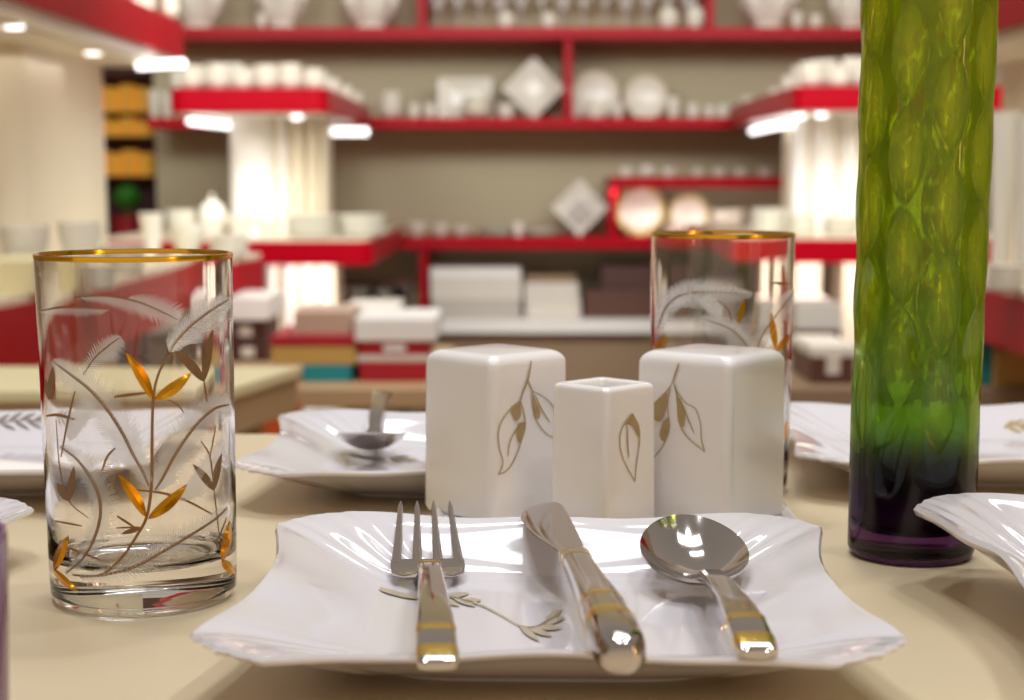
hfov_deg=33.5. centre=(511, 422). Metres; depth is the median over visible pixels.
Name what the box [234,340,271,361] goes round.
gift box
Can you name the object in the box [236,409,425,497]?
square plate
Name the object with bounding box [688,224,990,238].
countertop
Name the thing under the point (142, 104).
packet
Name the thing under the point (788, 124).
tube light
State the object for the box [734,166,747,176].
sugar bowl
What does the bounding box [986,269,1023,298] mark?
countertop
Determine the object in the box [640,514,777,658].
spoon
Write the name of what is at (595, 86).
plate
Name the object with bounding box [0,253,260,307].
countertop
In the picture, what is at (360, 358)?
gift box
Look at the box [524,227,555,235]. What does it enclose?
plate stack
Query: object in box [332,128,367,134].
tube light
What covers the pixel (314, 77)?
bowl stack
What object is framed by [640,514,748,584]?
bowl
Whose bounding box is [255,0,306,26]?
vase
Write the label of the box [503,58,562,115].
plate
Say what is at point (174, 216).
bowl stack
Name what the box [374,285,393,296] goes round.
dish
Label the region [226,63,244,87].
bowl stack
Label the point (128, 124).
packet
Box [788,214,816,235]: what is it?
plate stack
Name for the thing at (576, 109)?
porcelain cup
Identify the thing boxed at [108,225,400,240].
countertop
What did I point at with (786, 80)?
bowl stack
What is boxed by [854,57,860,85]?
bowl stack
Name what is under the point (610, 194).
divider
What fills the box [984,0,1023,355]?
display unit
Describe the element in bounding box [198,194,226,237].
sugar bowl
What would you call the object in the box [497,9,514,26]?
sugar bowl
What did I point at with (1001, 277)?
plate stack
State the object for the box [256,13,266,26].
porcelain cup
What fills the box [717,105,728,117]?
porcelain cup
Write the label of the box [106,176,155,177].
shelf
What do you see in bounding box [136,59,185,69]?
tube light
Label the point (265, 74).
bowl stack
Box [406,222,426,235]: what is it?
porcelain bowl
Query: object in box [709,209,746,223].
plate stack
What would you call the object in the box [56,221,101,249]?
porcelain bowl
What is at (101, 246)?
plate stack
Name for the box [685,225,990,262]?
shelf
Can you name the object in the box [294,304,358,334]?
gift box
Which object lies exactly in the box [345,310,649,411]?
counter
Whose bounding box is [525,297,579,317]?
gift box
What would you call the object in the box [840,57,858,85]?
bowl stack
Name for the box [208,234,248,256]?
plate stack
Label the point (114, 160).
packet
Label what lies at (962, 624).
dining table
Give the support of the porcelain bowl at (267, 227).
on the gondola at (281, 138)
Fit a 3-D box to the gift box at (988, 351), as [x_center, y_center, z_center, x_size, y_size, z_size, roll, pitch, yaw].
[0.921,-0.128,3.438,0.049,0.080,0.196,0,8,0]
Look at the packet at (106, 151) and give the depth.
8.20 m
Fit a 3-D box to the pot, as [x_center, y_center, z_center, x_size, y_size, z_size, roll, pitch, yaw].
[-1.703,-0.558,7.599,0.140,0.730,0.140,0,8,0]
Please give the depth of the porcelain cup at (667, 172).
6.57 m
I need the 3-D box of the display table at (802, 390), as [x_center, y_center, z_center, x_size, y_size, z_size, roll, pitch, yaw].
[0.810,0.135,3.648,0.561,0.500,0.620,0,8,0]
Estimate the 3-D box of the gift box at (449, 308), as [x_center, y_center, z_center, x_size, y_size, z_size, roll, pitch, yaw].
[-0.138,-0.458,6.654,0.340,0.069,0.296,0,8,0]
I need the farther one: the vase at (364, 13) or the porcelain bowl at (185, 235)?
the vase at (364, 13)
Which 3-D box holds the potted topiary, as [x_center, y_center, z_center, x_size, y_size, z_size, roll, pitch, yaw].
[-1.703,-0.626,7.589,0.140,0.869,0.140,0,8,0]
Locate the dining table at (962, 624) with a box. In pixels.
[0,434,1023,699]
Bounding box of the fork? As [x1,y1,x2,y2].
[390,500,464,670]
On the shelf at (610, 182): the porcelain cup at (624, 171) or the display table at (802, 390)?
the porcelain cup at (624, 171)
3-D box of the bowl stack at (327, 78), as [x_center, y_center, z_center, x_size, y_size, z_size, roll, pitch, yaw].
[-0.580,-1.039,5.205,0.050,0.057,0.050,1,8,5]
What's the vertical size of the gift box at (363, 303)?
0.121 m
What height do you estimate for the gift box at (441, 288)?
0.084 m
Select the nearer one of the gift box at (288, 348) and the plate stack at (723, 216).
the gift box at (288, 348)
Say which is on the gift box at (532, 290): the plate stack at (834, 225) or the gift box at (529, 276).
the gift box at (529, 276)
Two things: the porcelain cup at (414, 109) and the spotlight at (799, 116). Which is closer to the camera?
the spotlight at (799, 116)
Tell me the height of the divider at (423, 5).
0.743 m
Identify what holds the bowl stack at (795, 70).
on the gondola at (819, 123)
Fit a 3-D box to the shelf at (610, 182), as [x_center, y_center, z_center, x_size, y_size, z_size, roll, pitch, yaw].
[0.718,-0.939,6.633,0.691,0.041,0.399,0,8,0]
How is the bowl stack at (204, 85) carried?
on the gondola at (281, 138)
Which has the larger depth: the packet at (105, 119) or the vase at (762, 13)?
the packet at (105, 119)
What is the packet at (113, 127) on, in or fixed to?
on the cabinet
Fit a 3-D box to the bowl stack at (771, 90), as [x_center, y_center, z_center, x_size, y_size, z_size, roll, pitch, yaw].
[0.952,-1.182,6.144,0.052,0.056,0.052,-1,8,-10]
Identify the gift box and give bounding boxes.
[0,254,34,294]
[233,290,281,320]
[233,314,278,341]
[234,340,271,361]
[264,400,301,433]
[270,326,358,364]
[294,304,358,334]
[303,362,359,381]
[348,299,403,313]
[355,308,441,340]
[357,344,436,361]
[359,341,435,354]
[360,362,425,381]
[430,264,519,277]
[430,274,520,299]
[432,300,519,317]
[524,279,578,299]
[525,272,576,281]
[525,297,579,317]
[582,285,650,317]
[597,262,650,289]
[791,334,853,382]
[792,296,841,337]
[982,342,992,384]
[985,342,1023,386]
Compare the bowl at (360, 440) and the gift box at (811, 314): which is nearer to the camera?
the bowl at (360, 440)
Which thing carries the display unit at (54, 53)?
on the floor
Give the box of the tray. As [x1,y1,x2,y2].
[436,501,798,519]
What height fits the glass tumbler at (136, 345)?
0.131 m
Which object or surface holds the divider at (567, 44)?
on the wall shelf at (168, 124)
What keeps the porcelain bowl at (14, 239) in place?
on the display unit at (54, 53)
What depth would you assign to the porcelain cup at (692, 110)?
6.54 m
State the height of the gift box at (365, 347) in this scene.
0.028 m
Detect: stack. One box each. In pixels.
[98,245,148,248]
[134,0,155,9]
[159,0,179,18]
[165,210,195,232]
[169,69,182,87]
[179,65,203,87]
[201,66,209,87]
[205,63,230,87]
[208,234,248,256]
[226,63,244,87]
[232,68,252,87]
[246,67,257,87]
[254,64,277,87]
[274,65,282,87]
[279,63,301,87]
[284,214,336,237]
[299,71,305,87]
[303,68,325,87]
[323,74,330,88]
[329,79,340,92]
[337,214,386,236]
[339,86,352,98]
[351,93,362,102]
[379,91,402,117]
[461,96,490,117]
[478,226,513,235]
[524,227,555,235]
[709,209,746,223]
[750,208,787,231]
[768,88,780,93]
[781,76,792,89]
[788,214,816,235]
[791,65,801,86]
[798,61,825,85]
[812,59,837,85]
[822,216,855,234]
[828,65,851,85]
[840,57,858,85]
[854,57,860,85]
[986,264,1023,291]
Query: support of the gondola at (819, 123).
on the floor
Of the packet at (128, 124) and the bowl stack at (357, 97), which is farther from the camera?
the packet at (128, 124)
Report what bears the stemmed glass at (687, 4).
on the wall shelf at (192, 36)
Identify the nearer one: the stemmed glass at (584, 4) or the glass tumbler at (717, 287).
the glass tumbler at (717, 287)
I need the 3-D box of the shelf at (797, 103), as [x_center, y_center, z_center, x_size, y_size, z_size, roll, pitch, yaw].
[1.184,-1.047,5.653,0.732,0.068,1.490,0,8,0]
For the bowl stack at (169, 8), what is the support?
on the display unit at (54, 53)
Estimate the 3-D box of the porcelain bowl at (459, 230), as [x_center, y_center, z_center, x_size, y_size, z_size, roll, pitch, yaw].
[-0.196,-0.749,6.621,0.078,0.037,0.078,1,8,10]
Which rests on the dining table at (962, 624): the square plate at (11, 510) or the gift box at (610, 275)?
the square plate at (11, 510)
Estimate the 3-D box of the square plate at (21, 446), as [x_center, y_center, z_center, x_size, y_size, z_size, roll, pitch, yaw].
[-0.278,0.017,0.912,0.218,0.023,0.218,0,8,3]
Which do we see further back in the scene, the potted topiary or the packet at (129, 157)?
the packet at (129, 157)
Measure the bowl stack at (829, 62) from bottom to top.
0.093 m
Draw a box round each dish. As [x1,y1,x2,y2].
[343,286,371,296]
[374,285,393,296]
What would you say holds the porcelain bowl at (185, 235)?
on the display unit at (54, 53)
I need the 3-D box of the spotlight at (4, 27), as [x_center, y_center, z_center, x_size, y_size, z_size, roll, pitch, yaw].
[-0.866,-0.688,2.957,0.036,0.003,0.036,0,8,0]
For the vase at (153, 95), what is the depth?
6.54 m
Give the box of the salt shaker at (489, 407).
[425,344,565,517]
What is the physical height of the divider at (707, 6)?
0.743 m
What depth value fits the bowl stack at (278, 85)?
5.17 m
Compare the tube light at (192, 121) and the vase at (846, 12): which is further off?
the vase at (846, 12)
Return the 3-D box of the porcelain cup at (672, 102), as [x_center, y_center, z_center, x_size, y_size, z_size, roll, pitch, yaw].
[0.621,-1.214,6.553,0.051,0.083,0.051,-5,9,-28]
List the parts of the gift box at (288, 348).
box lid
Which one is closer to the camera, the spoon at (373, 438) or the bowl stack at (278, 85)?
the spoon at (373, 438)
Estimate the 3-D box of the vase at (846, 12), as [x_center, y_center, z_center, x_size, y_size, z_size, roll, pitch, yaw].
[1.301,-1.602,6.497,0.191,0.200,0.191,-5,9,-28]
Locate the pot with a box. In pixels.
[112,216,140,235]
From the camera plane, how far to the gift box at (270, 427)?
2.73 m
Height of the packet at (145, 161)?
0.108 m
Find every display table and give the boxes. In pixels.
[0,366,301,433]
[234,346,452,411]
[789,370,1023,433]
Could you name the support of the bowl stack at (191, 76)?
on the gondola at (281, 138)
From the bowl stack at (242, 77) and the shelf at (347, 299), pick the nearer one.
the bowl stack at (242, 77)
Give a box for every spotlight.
[3,26,23,28]
[85,52,101,54]
[290,115,303,118]
[794,114,805,118]
[815,113,827,117]
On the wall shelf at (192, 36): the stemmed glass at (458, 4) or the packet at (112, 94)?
the stemmed glass at (458, 4)
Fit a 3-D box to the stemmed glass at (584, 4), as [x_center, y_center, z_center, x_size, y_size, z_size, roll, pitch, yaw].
[0.276,-1.596,6.498,0.070,0.189,0.070,-3,9,-18]
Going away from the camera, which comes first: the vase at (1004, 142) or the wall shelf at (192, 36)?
the vase at (1004, 142)
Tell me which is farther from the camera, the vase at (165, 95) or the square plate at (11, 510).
the vase at (165, 95)
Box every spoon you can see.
[336,390,406,449]
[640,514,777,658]
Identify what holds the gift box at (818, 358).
on the display table at (802, 390)
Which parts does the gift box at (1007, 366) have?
box lid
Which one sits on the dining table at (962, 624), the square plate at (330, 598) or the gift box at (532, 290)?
the square plate at (330, 598)
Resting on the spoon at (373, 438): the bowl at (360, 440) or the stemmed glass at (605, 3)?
the bowl at (360, 440)
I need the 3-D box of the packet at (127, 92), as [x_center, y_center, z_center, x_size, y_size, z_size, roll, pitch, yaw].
[-1.839,-1.556,8.161,0.059,0.130,0.116,0,8,0]
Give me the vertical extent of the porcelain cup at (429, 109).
0.056 m
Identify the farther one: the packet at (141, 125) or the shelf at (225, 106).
the packet at (141, 125)
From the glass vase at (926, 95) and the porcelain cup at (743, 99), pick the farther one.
the porcelain cup at (743, 99)
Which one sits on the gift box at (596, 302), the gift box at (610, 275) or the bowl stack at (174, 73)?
the gift box at (610, 275)
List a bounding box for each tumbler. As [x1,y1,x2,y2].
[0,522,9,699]
[33,248,236,615]
[650,230,795,489]
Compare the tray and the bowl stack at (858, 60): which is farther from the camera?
the bowl stack at (858, 60)
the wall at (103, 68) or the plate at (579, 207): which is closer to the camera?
the plate at (579, 207)
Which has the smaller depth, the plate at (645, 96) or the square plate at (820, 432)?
the square plate at (820, 432)
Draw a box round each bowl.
[0,225,49,255]
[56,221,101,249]
[168,223,205,248]
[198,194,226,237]
[226,214,253,237]
[254,218,281,237]
[336,432,406,449]
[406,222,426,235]
[432,224,449,235]
[452,226,471,235]
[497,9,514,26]
[541,10,556,26]
[638,163,654,176]
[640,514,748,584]
[658,3,678,26]
[686,2,704,26]
[692,166,703,176]
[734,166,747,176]
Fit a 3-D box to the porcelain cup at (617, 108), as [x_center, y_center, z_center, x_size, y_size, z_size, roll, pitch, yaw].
[0.407,-1.203,6.555,0.047,0.060,0.047,5,10,32]
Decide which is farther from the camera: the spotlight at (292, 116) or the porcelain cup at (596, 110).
the porcelain cup at (596, 110)
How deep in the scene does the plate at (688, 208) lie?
6.67 m
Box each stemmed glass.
[429,0,444,26]
[451,0,464,26]
[474,0,483,26]
[492,0,507,26]
[514,0,527,26]
[537,0,546,26]
[555,0,570,26]
[577,0,591,26]
[600,0,609,26]
[618,0,633,26]
[640,0,654,26]
[663,0,673,6]
[681,0,696,26]
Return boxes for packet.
[103,85,106,111]
[104,87,119,111]
[104,118,107,135]
[105,150,108,175]
[106,120,120,135]
[107,153,122,175]
[120,85,136,111]
[121,117,137,135]
[122,150,138,175]
[135,87,151,111]
[136,120,153,135]
[137,153,154,175]
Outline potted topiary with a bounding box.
[112,184,141,235]
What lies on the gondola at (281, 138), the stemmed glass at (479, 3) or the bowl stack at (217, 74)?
the bowl stack at (217, 74)
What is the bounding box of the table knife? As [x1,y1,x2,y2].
[521,502,646,674]
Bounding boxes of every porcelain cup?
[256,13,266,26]
[408,104,419,117]
[424,104,436,117]
[497,104,514,117]
[512,222,523,235]
[528,107,540,117]
[572,105,581,117]
[588,103,603,117]
[612,103,623,117]
[619,167,632,176]
[662,168,676,176]
[665,224,680,230]
[667,97,679,117]
[686,104,699,117]
[704,106,714,117]
[712,168,726,176]
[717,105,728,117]
[741,97,753,102]
[758,168,772,176]
[792,11,802,26]
[810,14,821,26]
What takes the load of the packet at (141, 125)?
on the cabinet
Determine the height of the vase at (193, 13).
0.220 m
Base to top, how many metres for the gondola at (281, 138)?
1.159 m
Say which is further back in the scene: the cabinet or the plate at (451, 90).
the cabinet
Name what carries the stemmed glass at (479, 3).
on the wall shelf at (192, 36)
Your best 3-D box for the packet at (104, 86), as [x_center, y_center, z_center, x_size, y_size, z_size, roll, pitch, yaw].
[-1.985,-1.556,8.161,0.059,0.130,0.116,0,8,0]
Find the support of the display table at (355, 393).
on the floor
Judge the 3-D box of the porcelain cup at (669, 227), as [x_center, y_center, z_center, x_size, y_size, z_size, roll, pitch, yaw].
[0.618,-0.741,6.532,0.062,0.047,0.062,7,11,40]
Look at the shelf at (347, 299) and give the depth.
6.27 m
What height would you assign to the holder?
0.065 m
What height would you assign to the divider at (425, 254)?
0.263 m
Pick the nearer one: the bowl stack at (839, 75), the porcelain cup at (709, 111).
the bowl stack at (839, 75)
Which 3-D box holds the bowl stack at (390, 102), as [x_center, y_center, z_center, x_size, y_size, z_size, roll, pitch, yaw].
[-0.466,-1.224,6.552,0.094,0.102,0.094,-1,8,-5]
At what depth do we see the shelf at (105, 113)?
8.14 m
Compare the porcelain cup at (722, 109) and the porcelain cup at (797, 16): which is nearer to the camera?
the porcelain cup at (797, 16)
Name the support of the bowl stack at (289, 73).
on the gondola at (281, 138)
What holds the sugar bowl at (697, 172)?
on the shelf at (610, 182)
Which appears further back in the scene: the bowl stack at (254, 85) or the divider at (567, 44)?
the divider at (567, 44)
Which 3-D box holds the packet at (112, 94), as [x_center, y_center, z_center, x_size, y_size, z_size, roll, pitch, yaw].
[-1.912,-1.549,8.162,0.059,0.117,0.116,0,8,0]
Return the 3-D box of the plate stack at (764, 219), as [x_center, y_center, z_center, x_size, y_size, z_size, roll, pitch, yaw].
[0.795,-0.624,5.265,0.118,0.079,0.118,-1,8,-10]
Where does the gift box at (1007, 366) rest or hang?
on the display table at (802, 390)
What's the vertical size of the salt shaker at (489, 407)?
0.077 m
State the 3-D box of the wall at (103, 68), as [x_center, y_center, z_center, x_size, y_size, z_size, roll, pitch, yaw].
[0.000,-1.989,8.856,6.800,3.200,0.100,0,8,0]
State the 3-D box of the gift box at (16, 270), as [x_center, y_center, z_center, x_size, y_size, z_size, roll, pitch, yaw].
[-0.810,-0.247,2.814,0.092,0.056,0.196,0,8,0]
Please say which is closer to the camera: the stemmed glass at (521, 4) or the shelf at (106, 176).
the stemmed glass at (521, 4)
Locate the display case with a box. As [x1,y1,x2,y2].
[343,278,410,411]
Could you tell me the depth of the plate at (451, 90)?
6.60 m
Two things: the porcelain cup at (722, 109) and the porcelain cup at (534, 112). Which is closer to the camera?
the porcelain cup at (534, 112)
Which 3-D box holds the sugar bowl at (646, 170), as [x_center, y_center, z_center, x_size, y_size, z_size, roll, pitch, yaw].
[0.523,-0.980,6.588,0.067,0.054,0.067,1,8,8]
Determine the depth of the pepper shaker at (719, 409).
0.76 m
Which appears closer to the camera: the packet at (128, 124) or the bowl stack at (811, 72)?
the bowl stack at (811, 72)
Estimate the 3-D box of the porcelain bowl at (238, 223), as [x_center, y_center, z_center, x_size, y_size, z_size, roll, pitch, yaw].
[-0.818,-0.593,5.118,0.085,0.072,0.085,5,10,31]
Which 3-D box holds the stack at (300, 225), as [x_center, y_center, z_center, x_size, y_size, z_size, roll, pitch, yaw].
[-0.612,-0.599,5.168,0.159,0.069,0.159,2,8,12]
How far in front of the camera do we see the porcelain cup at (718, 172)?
6.57 m
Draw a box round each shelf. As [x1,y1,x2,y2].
[103,112,150,115]
[104,136,154,138]
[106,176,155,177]
[108,226,403,264]
[146,118,783,130]
[170,88,369,126]
[183,27,860,45]
[343,295,402,302]
[398,233,650,248]
[605,177,781,187]
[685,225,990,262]
[729,86,1002,124]
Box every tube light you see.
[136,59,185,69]
[187,118,229,128]
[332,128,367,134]
[749,119,793,133]
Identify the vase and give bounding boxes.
[138,213,163,247]
[148,90,159,117]
[161,92,170,117]
[177,0,224,26]
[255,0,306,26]
[342,0,398,26]
[739,0,798,26]
[829,0,859,26]
[847,0,998,566]
[991,111,1022,263]
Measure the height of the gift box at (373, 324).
0.046 m
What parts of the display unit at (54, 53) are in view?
panel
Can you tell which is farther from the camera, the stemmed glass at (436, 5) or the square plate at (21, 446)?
the stemmed glass at (436, 5)
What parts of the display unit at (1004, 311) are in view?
panel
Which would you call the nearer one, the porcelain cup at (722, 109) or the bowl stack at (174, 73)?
the bowl stack at (174, 73)
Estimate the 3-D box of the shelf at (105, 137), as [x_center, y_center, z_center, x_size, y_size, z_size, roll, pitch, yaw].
[-1.862,-1.384,8.247,0.328,0.009,0.280,0,8,0]
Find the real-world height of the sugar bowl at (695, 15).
0.098 m
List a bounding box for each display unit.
[0,0,263,365]
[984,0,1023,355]
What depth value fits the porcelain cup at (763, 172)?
6.57 m
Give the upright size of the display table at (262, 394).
0.655 m
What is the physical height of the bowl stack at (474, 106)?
0.080 m
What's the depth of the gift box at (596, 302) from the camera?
6.50 m
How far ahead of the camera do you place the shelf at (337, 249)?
4.98 m
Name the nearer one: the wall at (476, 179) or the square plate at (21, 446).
the square plate at (21, 446)
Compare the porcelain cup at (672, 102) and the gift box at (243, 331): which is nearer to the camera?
the gift box at (243, 331)
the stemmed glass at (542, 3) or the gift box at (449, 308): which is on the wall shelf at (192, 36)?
the stemmed glass at (542, 3)
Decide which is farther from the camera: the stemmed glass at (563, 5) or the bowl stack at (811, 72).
the stemmed glass at (563, 5)
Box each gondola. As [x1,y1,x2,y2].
[108,88,403,410]
[685,86,1002,344]
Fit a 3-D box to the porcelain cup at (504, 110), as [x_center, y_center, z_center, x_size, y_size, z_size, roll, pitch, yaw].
[-0.024,-1.201,6.555,0.070,0.056,0.070,3,9,19]
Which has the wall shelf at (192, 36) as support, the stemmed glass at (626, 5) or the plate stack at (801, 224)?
the stemmed glass at (626, 5)
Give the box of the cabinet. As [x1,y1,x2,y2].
[102,70,156,236]
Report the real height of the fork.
0.020 m
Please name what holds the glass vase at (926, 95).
on the dining table at (962, 624)
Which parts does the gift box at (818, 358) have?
box lid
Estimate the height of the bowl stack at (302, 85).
0.063 m
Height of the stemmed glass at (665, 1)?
0.211 m
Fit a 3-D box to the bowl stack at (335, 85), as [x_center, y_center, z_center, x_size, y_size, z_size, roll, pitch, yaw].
[-0.571,-1.066,5.403,0.055,0.053,0.055,-1,8,-8]
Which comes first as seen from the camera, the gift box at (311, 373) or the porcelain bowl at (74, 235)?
the porcelain bowl at (74, 235)
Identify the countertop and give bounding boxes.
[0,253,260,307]
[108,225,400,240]
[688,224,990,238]
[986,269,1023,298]
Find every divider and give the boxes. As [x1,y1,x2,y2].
[418,0,429,26]
[420,249,431,307]
[562,39,571,117]
[604,187,616,236]
[696,0,713,26]
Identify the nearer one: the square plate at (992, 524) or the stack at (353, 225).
the square plate at (992, 524)
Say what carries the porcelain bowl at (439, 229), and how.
on the wall shelf at (427, 240)
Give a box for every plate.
[0,410,44,495]
[0,498,33,525]
[189,511,907,681]
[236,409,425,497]
[438,78,491,117]
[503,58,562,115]
[552,179,606,234]
[572,70,619,117]
[617,188,664,234]
[624,75,667,117]
[668,193,709,229]
[789,402,1023,486]
[913,493,1023,588]
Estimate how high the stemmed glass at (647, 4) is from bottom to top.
0.189 m
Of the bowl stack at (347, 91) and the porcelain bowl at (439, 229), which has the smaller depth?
the bowl stack at (347, 91)
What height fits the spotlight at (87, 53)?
0.003 m
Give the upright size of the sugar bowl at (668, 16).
0.094 m
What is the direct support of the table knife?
on the square plate at (330, 598)
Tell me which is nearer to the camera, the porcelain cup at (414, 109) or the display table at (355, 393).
the display table at (355, 393)
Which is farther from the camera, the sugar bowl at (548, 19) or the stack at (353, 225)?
the sugar bowl at (548, 19)
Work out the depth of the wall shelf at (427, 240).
6.47 m
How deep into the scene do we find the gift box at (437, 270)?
6.49 m
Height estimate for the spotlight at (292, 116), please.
0.012 m
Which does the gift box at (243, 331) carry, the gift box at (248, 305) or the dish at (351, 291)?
the gift box at (248, 305)
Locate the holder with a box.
[552,377,653,518]
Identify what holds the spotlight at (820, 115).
on the gondola at (819, 123)
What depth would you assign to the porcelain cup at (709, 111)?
6.54 m
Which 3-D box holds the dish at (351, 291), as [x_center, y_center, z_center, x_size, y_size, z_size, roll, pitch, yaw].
[-0.578,-0.487,6.306,0.119,0.037,0.119,4,9,27]
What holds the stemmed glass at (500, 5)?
on the wall shelf at (192, 36)
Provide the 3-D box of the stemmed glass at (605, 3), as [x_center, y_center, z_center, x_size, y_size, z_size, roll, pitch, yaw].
[0.356,-1.607,6.496,0.070,0.211,0.070,2,8,12]
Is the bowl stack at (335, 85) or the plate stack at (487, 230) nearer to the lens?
the bowl stack at (335, 85)
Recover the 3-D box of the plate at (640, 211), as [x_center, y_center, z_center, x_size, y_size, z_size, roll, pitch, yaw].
[0.504,-0.833,6.653,0.142,0.195,0.143,8,11,43]
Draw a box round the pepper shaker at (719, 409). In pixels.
[639,344,784,517]
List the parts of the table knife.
blade, handle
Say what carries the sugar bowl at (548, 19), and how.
on the wall shelf at (192, 36)
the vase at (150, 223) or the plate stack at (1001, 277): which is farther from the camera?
the vase at (150, 223)
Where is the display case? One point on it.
(401, 286)
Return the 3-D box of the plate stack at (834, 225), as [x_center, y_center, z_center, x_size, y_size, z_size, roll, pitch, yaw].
[1.010,-0.606,5.217,0.117,0.058,0.117,7,11,39]
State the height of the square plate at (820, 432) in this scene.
0.023 m
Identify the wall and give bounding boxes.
[102,67,152,69]
[153,0,1003,309]
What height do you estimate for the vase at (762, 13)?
0.220 m
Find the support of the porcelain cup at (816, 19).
on the wall shelf at (192, 36)
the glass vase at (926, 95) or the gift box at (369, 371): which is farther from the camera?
the gift box at (369, 371)
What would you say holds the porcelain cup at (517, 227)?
on the wall shelf at (427, 240)
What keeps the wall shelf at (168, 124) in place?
attached to the wall at (476, 179)
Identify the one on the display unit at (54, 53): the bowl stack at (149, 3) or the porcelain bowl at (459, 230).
the bowl stack at (149, 3)
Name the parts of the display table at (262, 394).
leg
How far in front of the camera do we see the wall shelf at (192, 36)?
6.36 m
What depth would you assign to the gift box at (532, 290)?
6.50 m

